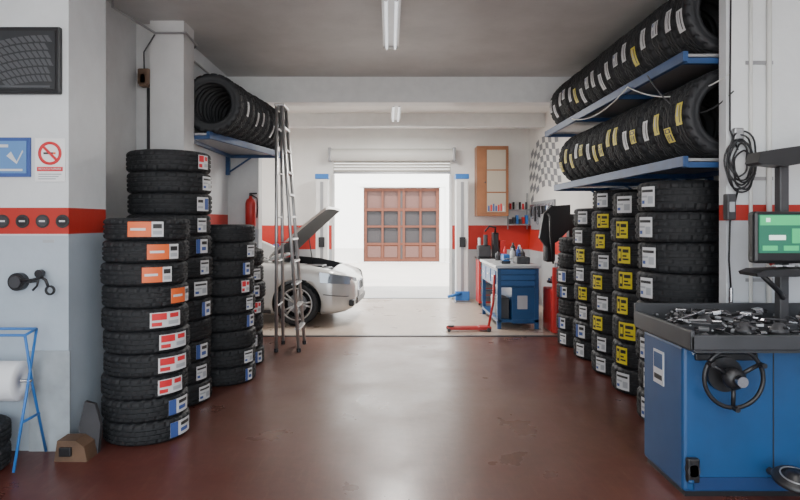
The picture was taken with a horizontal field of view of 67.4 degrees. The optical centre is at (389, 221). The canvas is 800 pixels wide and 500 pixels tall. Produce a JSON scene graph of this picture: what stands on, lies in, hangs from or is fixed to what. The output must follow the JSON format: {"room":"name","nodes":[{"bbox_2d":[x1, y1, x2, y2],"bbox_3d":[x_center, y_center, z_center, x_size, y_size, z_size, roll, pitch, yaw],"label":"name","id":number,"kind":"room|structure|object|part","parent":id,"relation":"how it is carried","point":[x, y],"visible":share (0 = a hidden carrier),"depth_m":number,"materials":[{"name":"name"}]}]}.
{"room":"auto repair garage","nodes":[
{"label":"auto repair garage","id":0,"kind":"room"},
{"bbox_2d":[106,1,135,239],"bbox_3d":[-3.100,-0.215,5.550,1.000,3.630,1.600,0,0,0],"label":"wall","id":1,"kind":"structure","parent":0,"point":[120,30],"depth_m":5.75,"materials":[{"name":"paint"}]},
{"bbox_2d":[138,34,154,148],"bbox_3d":[-2.442,-0.792,6.059,0.177,2.184,0.133,0,0,0],"label":"junction box","id":2,"kind":"object","parent":1,"relation":"attached to","point":[143,73],"visible":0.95,"depth_m":6.01,"materials":[{"name":"brown plastic"}]},
{"bbox_2d":[136,21,193,150],"bbox_3d":[-2.340,-0.215,6.210,0.520,3.630,0.320,0,0,0],"label":"pillar","id":3,"kind":"structure","parent":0,"point":[169,58],"depth_m":6.05,"materials":[{"name":"white paint"}]},
{"bbox_2d":[194,48,227,223],"bbox_3d":[-2.375,-0.215,7.385,0.210,3.630,2.030,0,0,0],"label":"wall","id":4,"kind":"structure","parent":0,"point":[219,179],"depth_m":7.81,"materials":[{"name":"paint"}]},
{"bbox_2d":[111,0,209,73],"bbox_3d":[-2.243,-1.875,6.198,0.584,0.114,4.170,0,0,7],"label":"molding","id":5,"kind":"structure","parent":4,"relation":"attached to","point":[112,1],"depth_m":6.02,"materials":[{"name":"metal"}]},
{"bbox_2d":[194,73,285,174],"bbox_3d":[-1.844,-1.125,7.365,0.843,0.950,1.976,0,0,0],"label":"rack","id":6,"kind":"object","parent":4,"relation":"attached to","point":[234,122],"visible":0.87,"depth_m":6.89,"materials":[{"name":"black rubber"}]},
{"bbox_3d":[-1.871,-0.825,7.365,0.788,0.350,1.976,0,0,0],"label":"frame","id":7,"kind":"part","parent":6,"relation":"part of","materials":[{"name":"blue metal"}]},
{"bbox_2d":[228,158,261,264],"bbox_3d":[-2.160,-0.215,8.510,0.640,3.630,0.220,0,0,0],"label":"wall","id":8,"kind":"structure","parent":0,"point":[245,179],"depth_m":8.40,"materials":[{"name":"paint"}]},
{"bbox_2d":[245,193,258,225],"bbox_3d":[-1.928,-0.168,8.317,0.153,0.475,0.164,0,0,-43],"label":"fire extinguisher","id":9,"kind":"object","parent":8,"relation":"attached to","point":[250,205],"visible":0.8,"depth_m":8.26,"materials":[{"name":"red paint"}]},
{"bbox_2d":[106,0,667,76],"bbox_3d":[0.000,-2.105,3.200,7.200,0.150,10.400,0,0,0],"label":"ceiling","id":10,"kind":"structure","parent":0,"point":[241,38],"depth_m":6.46,"materials":[{"name":"paint"}]},
{"bbox_2d":[381,0,400,49],"bbox_3d":[0.010,-1.942,5.750,0.170,0.174,1.530,0,0,0],"label":"lamp","id":11,"kind":"object","parent":10,"relation":"attached to","point":[391,9],"visible":1,"depth_m":5.68,"materials":[{"name":"white paint"}]},
{"bbox_2d":[262,128,528,298],"bbox_3d":[-1.550,-0.215,12.600,9.300,3.630,0.200,0,0,0],"label":"wall","id":12,"kind":"structure","parent":0,"point":[309,146],"depth_m":12.50,"materials":[{"name":"paint"}]},
{"bbox_2d":[332,175,451,298],"bbox_3d":[0.040,0.310,12.480,2.500,2.580,0.040,0,0,0],"label":"trim","id":13,"kind":"structure","parent":12,"relation":"attached to","point":[333,176],"depth_m":12.46,"materials":[{"name":"white paint"}]},
{"bbox_2d":[328,147,455,173],"bbox_3d":[0.040,-1.260,12.345,2.600,0.520,0.290,0,0,0],"label":"roller shutter","id":14,"kind":"object","parent":12,"relation":"attached to","point":[346,161],"visible":1,"depth_m":12.29,"materials":[{"name":"white metal"}]},
{"bbox_2d":[363,297,448,298],"bbox_3d":[0.040,1.594,12.610,2.420,0.012,0.180,0,0,0],"label":"trim","id":15,"kind":"structure","parent":12,"relation":"attached to","point":[364,297],"depth_m":12.52,"materials":[{"name":"paint"}]},
{"bbox_2d":[475,146,508,215],"bbox_3d":[2.080,-0.830,12.305,0.640,1.420,0.389,0,0,0],"label":"upper cabinet","id":16,"kind":"object","parent":12,"relation":"attached to","point":[491,162],"visible":1,"depth_m":12.13,"materials":[{"name":"brown wood"}]},
{"bbox_2d":[507,193,529,228],"bbox_3d":[2.650,-0.225,12.389,0.420,0.750,0.219,0,0,0],"label":"shelf","id":17,"kind":"object","parent":12,"relation":"attached to","point":[515,220],"visible":0.98,"depth_m":12.35,"materials":[{"name":"grey metal"}]},
{"bbox_2d":[227,77,570,105],"bbox_3d":[0.315,-1.850,8.500,5.170,0.360,0.240,0,0,0],"label":"ceiling beam","id":18,"kind":"structure","parent":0,"point":[289,91],"depth_m":8.38,"materials":[{"name":"white paint"}]},
{"bbox_2d":[0,299,799,499],"bbox_3d":[-1.300,1.660,5.350,9.800,0.120,14.700,0,0,0],"label":"floor","id":19,"kind":"structure","parent":0,"point":[335,418],"depth_m":4.60,"materials":[{"name":"red paint"}]},
{"bbox_2d":[0,414,11,469],"bbox_3d":[-2.740,1.450,3.860,0.518,0.300,0.518,0,0,0],"label":"tyre","id":20,"kind":"object","parent":19,"relation":"on","point":[5,421],"visible":1,"depth_m":3.90,"materials":[{"name":"rubber"}]},
{"bbox_2d":[0,327,46,472],"bbox_3d":[-2.745,1.151,3.980,0.750,0.880,0.377,0,0,0],"label":"stand","id":21,"kind":"object","parent":19,"relation":"on","point":[16,377],"visible":1,"depth_m":3.93,"materials":[{"name":"blue metal"}]},
{"bbox_2d":[0,0,105,450],"bbox_3d":[-2.925,-0.215,4.475,1.350,3.630,0.550,0,0,0],"label":"wall pier","id":22,"kind":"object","parent":19,"relation":"on","point":[69,319],"visible":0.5,"depth_m":4.20,"materials":[{"name":"paint"}]},
{"bbox_2d":[0,137,30,176],"bbox_3d":[-2.680,-0.453,4.188,0.340,0.275,0.023,0,0,0],"label":"poster","id":23,"kind":"object","parent":22,"relation":"attached to","point":[15,152],"visible":1,"depth_m":4.18,"materials":[{"name":"blue paper"}]},
{"bbox_2d":[0,27,61,94],"bbox_3d":[-2.755,-1.123,4.173,0.930,0.465,0.051,0,0,0],"label":"picture","id":24,"kind":"object","parent":22,"relation":"attached to","point":[30,57],"visible":1,"depth_m":4.15,"materials":[{"name":"black plastic"}]},
{"bbox_2d":[7,269,55,294],"bbox_3d":[-2.477,0.416,4.154,0.341,0.177,0.089,0,0,0],"label":"bracket","id":25,"kind":"object","parent":22,"relation":"attached to","point":[16,281],"visible":1,"depth_m":4.13,"materials":[{"name":"black metal"}]},
{"bbox_2d":[0,207,68,242],"bbox_3d":[-2.825,0.018,4.198,1.150,0.253,0.004,0,0,0],"label":"trim","id":26,"kind":"structure","parent":22,"relation":"attached to","point":[44,241],"depth_m":4.20,"materials":[{"name":"white"}]},
{"bbox_2d":[0,215,68,227],"bbox_3d":[-2.640,-0.005,4.193,0.794,0.094,0.012,0,0,0],"label":"decals","id":27,"kind":"object","parent":22,"relation":"attached to","point":[22,221],"visible":1,"depth_m":4.19,"materials":[{"name":"grey"}]},
{"bbox_2d":[35,138,65,181],"bbox_3d":[-2.375,-0.432,4.192,0.210,0.305,0.013,0,0,0],"label":"no smoking sign","id":28,"kind":"object","parent":22,"relation":"attached to","point":[50,153],"visible":1,"depth_m":4.19,"materials":[{"name":"white"}]},
{"bbox_2d":[54,400,102,461],"bbox_3d":[-2.120,1.420,4.080,0.240,0.360,0.200,0,0,0],"label":"chock","id":29,"kind":"object","parent":19,"relation":"on","point":[83,446],"visible":1,"depth_m":4.09,"materials":[{"name":"brown wood"}]},
{"bbox_2d":[100,218,190,445],"bbox_3d":[-1.842,0.785,4.545,0.650,1.630,0.643,0,0,0],"label":"stack","id":30,"kind":"object","parent":19,"relation":"on","point":[145,314],"visible":1,"depth_m":4.29,"materials":[{"name":"rubber"}]},
{"bbox_2d":[126,149,212,406],"bbox_3d":[-1.982,0.490,5.417,0.739,2.220,0.737,0,0,-6],"label":"stack","id":31,"kind":"object","parent":19,"relation":"on","point":[162,183],"visible":0.5,"depth_m":5.19,"materials":[{"name":"rubber"}]},
{"bbox_2d":[208,224,256,385],"bbox_3d":[-1.702,0.812,6.120,0.672,1.575,0.669,0,0,0],"label":"stack","id":32,"kind":"object","parent":19,"relation":"on","point":[233,335],"visible":0.62,"depth_m":5.86,"materials":[{"name":"rubber"}]},
{"bbox_2d":[252,248,265,363],"bbox_3d":[-1.759,0.953,6.848,0.664,1.295,0.660,0,0,-4],"label":"stack","id":33,"kind":"object","parent":19,"relation":"on","point":[259,285],"visible":0.16,"depth_m":6.74,"materials":[{"name":"rubber"}]},
{"bbox_2d":[274,104,305,351],"bbox_3d":[-1.267,0.066,7.620,0.346,3.072,0.531,0,0,0],"label":"step ladder","id":34,"kind":"object","parent":19,"relation":"on","point":[282,108],"visible":1,"depth_m":7.45,"materials":[{"name":"metal"}]},
{"bbox_2d":[262,207,364,325],"bbox_3d":[-2.928,0.672,10.232,4.926,1.854,2.120,0,0,5],"label":"car","id":35,"kind":"object","parent":19,"relation":"on","point":[328,286],"visible":0.41,"depth_m":9.26,"materials":[{"name":"silver metal"}]},
{"bbox_3d":[-2.908,0.995,10.231,4.886,0.630,1.874,0,0,5],"label":"trim","id":36,"kind":"part","parent":35,"relation":"part of","materials":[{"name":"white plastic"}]},
{"bbox_2d":[315,174,329,259],"bbox_3d":[-1.284,0.320,11.986,0.473,2.560,0.527,0,0,0],"label":"lift column","id":37,"kind":"structure","parent":19,"relation":"on","point":[322,180],"depth_m":11.95,"materials":[{"name":"grey metal"}]},
{"bbox_2d":[263,335,557,336],"bbox_3d":[0.530,1.595,8.400,4.740,0.010,0.080,0,0,0],"label":"trim","id":38,"kind":"structure","parent":19,"relation":"attached to","point":[263,335],"depth_m":8.40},
{"bbox_2d":[447,174,470,302],"bbox_3d":[1.362,0.320,11.987,0.475,2.560,0.526,0,0,0],"label":"lift column","id":39,"kind":"structure","parent":19,"relation":"on","point":[462,295],"depth_m":11.95,"materials":[{"name":"grey metal"}]},
{"bbox_2d":[446,275,495,331],"bbox_3d":[1.194,1.190,8.832,0.718,0.820,0.239,0,0,0],"label":"jack","id":40,"kind":"object","parent":19,"relation":"on","point":[449,328],"visible":1,"depth_m":8.81,"materials":[{"name":"red paint"}]},
{"bbox_2d":[475,226,505,306],"bbox_3d":[1.930,0.832,11.395,0.580,1.536,0.450,0,0,0],"label":"cabinet","id":41,"kind":"object","parent":19,"relation":"on","point":[485,251],"visible":0.59,"depth_m":11.28,"materials":[{"name":"grey metal"}]},
{"bbox_2d":[480,259,540,328],"bbox_3d":[1.910,1.123,9.700,0.680,0.955,1.560,0,0,0],"label":"workbench","id":42,"kind":"object","parent":19,"relation":"on","point":[517,285],"visible":0.96,"depth_m":8.96,"materials":[{"name":"blue paint"}]},
{"bbox_2d":[500,254,510,263],"bbox_3d":[1.790,0.573,9.255,0.140,0.145,0.350,0,0,0],"label":"box","id":43,"kind":"object","parent":42,"relation":"on","point":[505,258],"visible":1,"depth_m":9.24,"materials":[{"name":"blue"}]},
{"bbox_2d":[495,243,524,261],"bbox_3d":[1.995,0.495,9.905,0.450,0.300,0.489,0,0,0],"label":"spray bottles","id":44,"kind":"object","parent":42,"relation":"on","point":[513,252],"visible":0.68,"depth_m":9.88,"materials":[{"name":"white"}]},
{"bbox_2d":[513,253,529,263],"bbox_3d":[2.050,0.564,9.350,0.200,0.162,0.300,0,0,0],"label":"toolbox","id":45,"kind":"object","parent":42,"relation":"on","point":[518,259],"visible":0.98,"depth_m":9.20,"materials":[{"name":"black plastic"}]},
{"bbox_2d":[538,205,575,332],"bbox_3d":[2.545,0.670,8.861,0.610,1.860,0.679,0,0,0],"label":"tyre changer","id":46,"kind":"object","parent":19,"relation":"on","point":[556,221],"visible":0.51,"depth_m":8.98,"materials":[{"name":"black fabric"}]},
{"bbox_2d":[556,237,576,347],"bbox_3d":[2.529,0.900,7.840,0.682,1.400,0.682,0,0,0],"label":"stack","id":47,"kind":"object","parent":19,"relation":"on","point":[565,317],"visible":0.37,"depth_m":7.68,"materials":[{"name":"rubber"}]},
{"bbox_2d":[572,208,594,360],"bbox_3d":[2.521,0.720,7.122,0.684,1.760,0.684,0,0,20],"label":"stack","id":48,"kind":"object","parent":19,"relation":"on","point":[582,233],"visible":0.34,"depth_m":6.96,"materials":[{"name":"rubber"}]},
{"bbox_2d":[590,189,637,375],"bbox_3d":[2.499,0.632,6.421,0.683,1.929,0.672,0,0,0],"label":"stack","id":49,"kind":"object","parent":19,"relation":"on","point":[601,278],"visible":0.44,"depth_m":6.26,"materials":[{"name":"rubber"}]},
{"bbox_2d":[610,192,640,395],"bbox_3d":[2.463,0.660,5.722,0.687,1.880,0.680,0,0,0],"label":"stack","id":50,"kind":"object","parent":19,"relation":"on","point":[624,371],"visible":0.41,"depth_m":5.57,"materials":[{"name":"rubber"}]},
{"bbox_2d":[635,180,718,418],"bbox_3d":[2.347,0.640,4.851,0.684,1.913,0.679,0,0,0],"label":"stack","id":51,"kind":"object","parent":19,"relation":"on","point":[677,222],"visible":0.52,"depth_m":4.58,"materials":[{"name":"rubber"}]},
{"bbox_2d":[634,146,799,495],"bbox_3d":[2.280,0.545,3.618,1.240,2.110,0.944,0,0,0],"label":"wheel balancer","id":52,"kind":"object","parent":19,"relation":"on","point":[722,380],"visible":1,"depth_m":3.48,"materials":[{"name":"blue paint"}]},
{"bbox_2d":[634,303,799,352],"bbox_3d":[2.255,0.640,3.700,1.190,0.180,0.780,0,0,0],"label":"tray","id":53,"kind":"object","parent":52,"relation":"on","point":[685,327],"depth_m":3.62,"materials":[{"name":"black metal"}]},
{"bbox_2d":[272,106,549,112],"bbox_3d":[-1.550,-2.105,10.550,9.300,0.150,4.300,0,0,0],"label":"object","id":54,"kind":"structure","parent":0,"point":[292,109],"depth_m":10.83,"materials":[{"name":"white paint"}]},
{"bbox_2d":[391,106,401,121],"bbox_3d":[0.100,-1.917,10.150,0.170,0.224,1.530,0,0,0],"label":"lamp","id":55,"kind":"object","parent":54,"relation":"attached to","point":[395,110],"visible":0.68,"depth_m":10.19,"materials":[{"name":"white paint"}]},
{"bbox_2d":[284,113,544,127],"bbox_3d":[-1.650,-1.905,11.300,9.100,0.250,0.200,0,0,0],"label":"ceiling beam","id":56,"kind":"structure","parent":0,"point":[295,120],"depth_m":11.20,"materials":[{"name":"white paint"}]},
{"bbox_2d":[529,110,718,305],"bbox_3d":[3.000,-0.215,8.370,0.200,3.630,8.260,0,0,0],"label":"wall","id":57,"kind":"structure","parent":0,"point":[575,199],"depth_m":11.12,"materials":[{"name":"paint"}]},
{"bbox_2d":[530,199,555,229],"bbox_3d":[2.865,-0.125,11.350,0.069,0.550,1.700,0,0,0],"label":"board","id":58,"kind":"object","parent":57,"relation":"attached to","point":[537,208],"visible":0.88,"depth_m":11.58,"materials":[{"name":"grey"}]},
{"bbox_2d":[529,136,560,201],"bbox_3d":[2.896,-0.985,11.296,0.001,1.270,2.329,0,0,0],"label":"mural","id":59,"kind":"object","parent":57,"relation":"attached to","point":[534,188],"visible":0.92,"depth_m":11.32,"materials":[{"name":"grey paint"}]},
{"bbox_2d":[545,0,718,136],"bbox_3d":[2.487,-1.380,6.165,0.815,0.960,3.810,0,0,0],"label":"rack","id":60,"kind":"object","parent":57,"relation":"attached to","point":[677,44],"visible":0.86,"depth_m":5.16,"materials":[{"name":"black rubber"}]},
{"bbox_3d":[2.487,-1.075,6.165,0.815,0.350,3.810,0,0,0],"label":"frame","id":61,"kind":"part","parent":60,"relation":"part of","materials":[{"name":"blue metal"}]},
{"bbox_2d":[554,69,718,192],"bbox_3d":[2.487,-0.635,5.940,0.815,0.960,3.360,0,0,0],"label":"rack","id":62,"kind":"object","parent":57,"relation":"attached to","point":[656,139],"visible":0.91,"depth_m":5.12,"materials":[{"name":"black rubber"}]},
{"bbox_3d":[2.487,-0.330,5.940,0.815,0.350,3.360,0,0,0],"label":"frame","id":63,"kind":"part","parent":62,"relation":"part of","materials":[{"name":"blue metal"}]},
{"bbox_2d":[571,74,733,119],"bbox_3d":[2.100,-0.982,5.447,0.232,0.386,2.701,0,0,-6],"label":"cable","id":64,"kind":"object","parent":57,"relation":"attached to","point":[728,74],"visible":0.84,"depth_m":4.79,"materials":[{"name":"white plastic"}]},
{"bbox_2d":[723,194,735,219],"bbox_3d":[2.331,-0.103,4.117,0.062,0.178,0.065,0,0,0],"label":"power socket","id":65,"kind":"object","parent":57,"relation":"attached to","point":[729,200],"visible":1,"depth_m":4.09,"materials":[{"name":"grey plastic"}]},
{"bbox_2d":[723,0,756,302],"bbox_3d":[2.397,-0.546,4.115,0.229,2.232,0.068,0,0,0],"label":"air hose","id":66,"kind":"object","parent":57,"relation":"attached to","point":[737,134],"visible":0.91,"depth_m":4.10,"materials":[{"name":"black plastic"}]},
{"bbox_2d":[745,0,772,302],"bbox_3d":[2.551,-0.235,4.131,0.185,3.570,0.036,0,0,0],"label":"conduit pipe","id":67,"kind":"object","parent":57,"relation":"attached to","point":[768,62],"visible":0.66,"depth_m":4.12,"materials":[{"name":"white plastic"}]},
{"bbox_2d":[719,0,799,302],"bbox_3d":[2.963,-0.215,4.195,1.275,3.630,0.090,0,0,0],"label":"wall","id":68,"kind":"structure","parent":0,"point":[785,13],"depth_m":4.15,"materials":[{"name":"white paint"}]},
{"label":"outside","id":69,"kind":"structure","parent":0,"visible":0},
{"bbox_2d":[342,262,448,296],"bbox_3d":[0.000,1.675,18.350,40.000,0.130,11.300,0,0,0],"label":"street","id":70,"kind":"structure","parent":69,"point":[381,279],"depth_m":17.10,"materials":[{"name":"concrete"}]},
{"bbox_2d":[335,174,448,261],"bbox_3d":[0.000,-2.400,24.200,28.000,8.000,0.400,0,0,0],"label":"wall","id":71,"kind":"structure","parent":70,"relation":"on","point":[346,185],"depth_m":24.00,"materials":[{"name":"paint"}]},
{"bbox_2d":[364,188,438,261],"bbox_3d":[0.460,0.115,24.110,3.020,2.970,0.180,0,0,0],"label":"window","id":72,"kind":"structure","parent":71,"relation":"in","point":[401,224],"depth_m":24.05,"materials":[{"name":"brown wood"}]},
{"bbox_2d":[359,183,444,261],"bbox_3d":[0.465,0.025,23.945,3.430,3.150,0.090,0,0,0],"label":"trim","id":73,"kind":"structure","parent":71,"relation":"attached to","point":[361,185],"depth_m":23.92,"materials":[{"name":"paint"}]}
]}

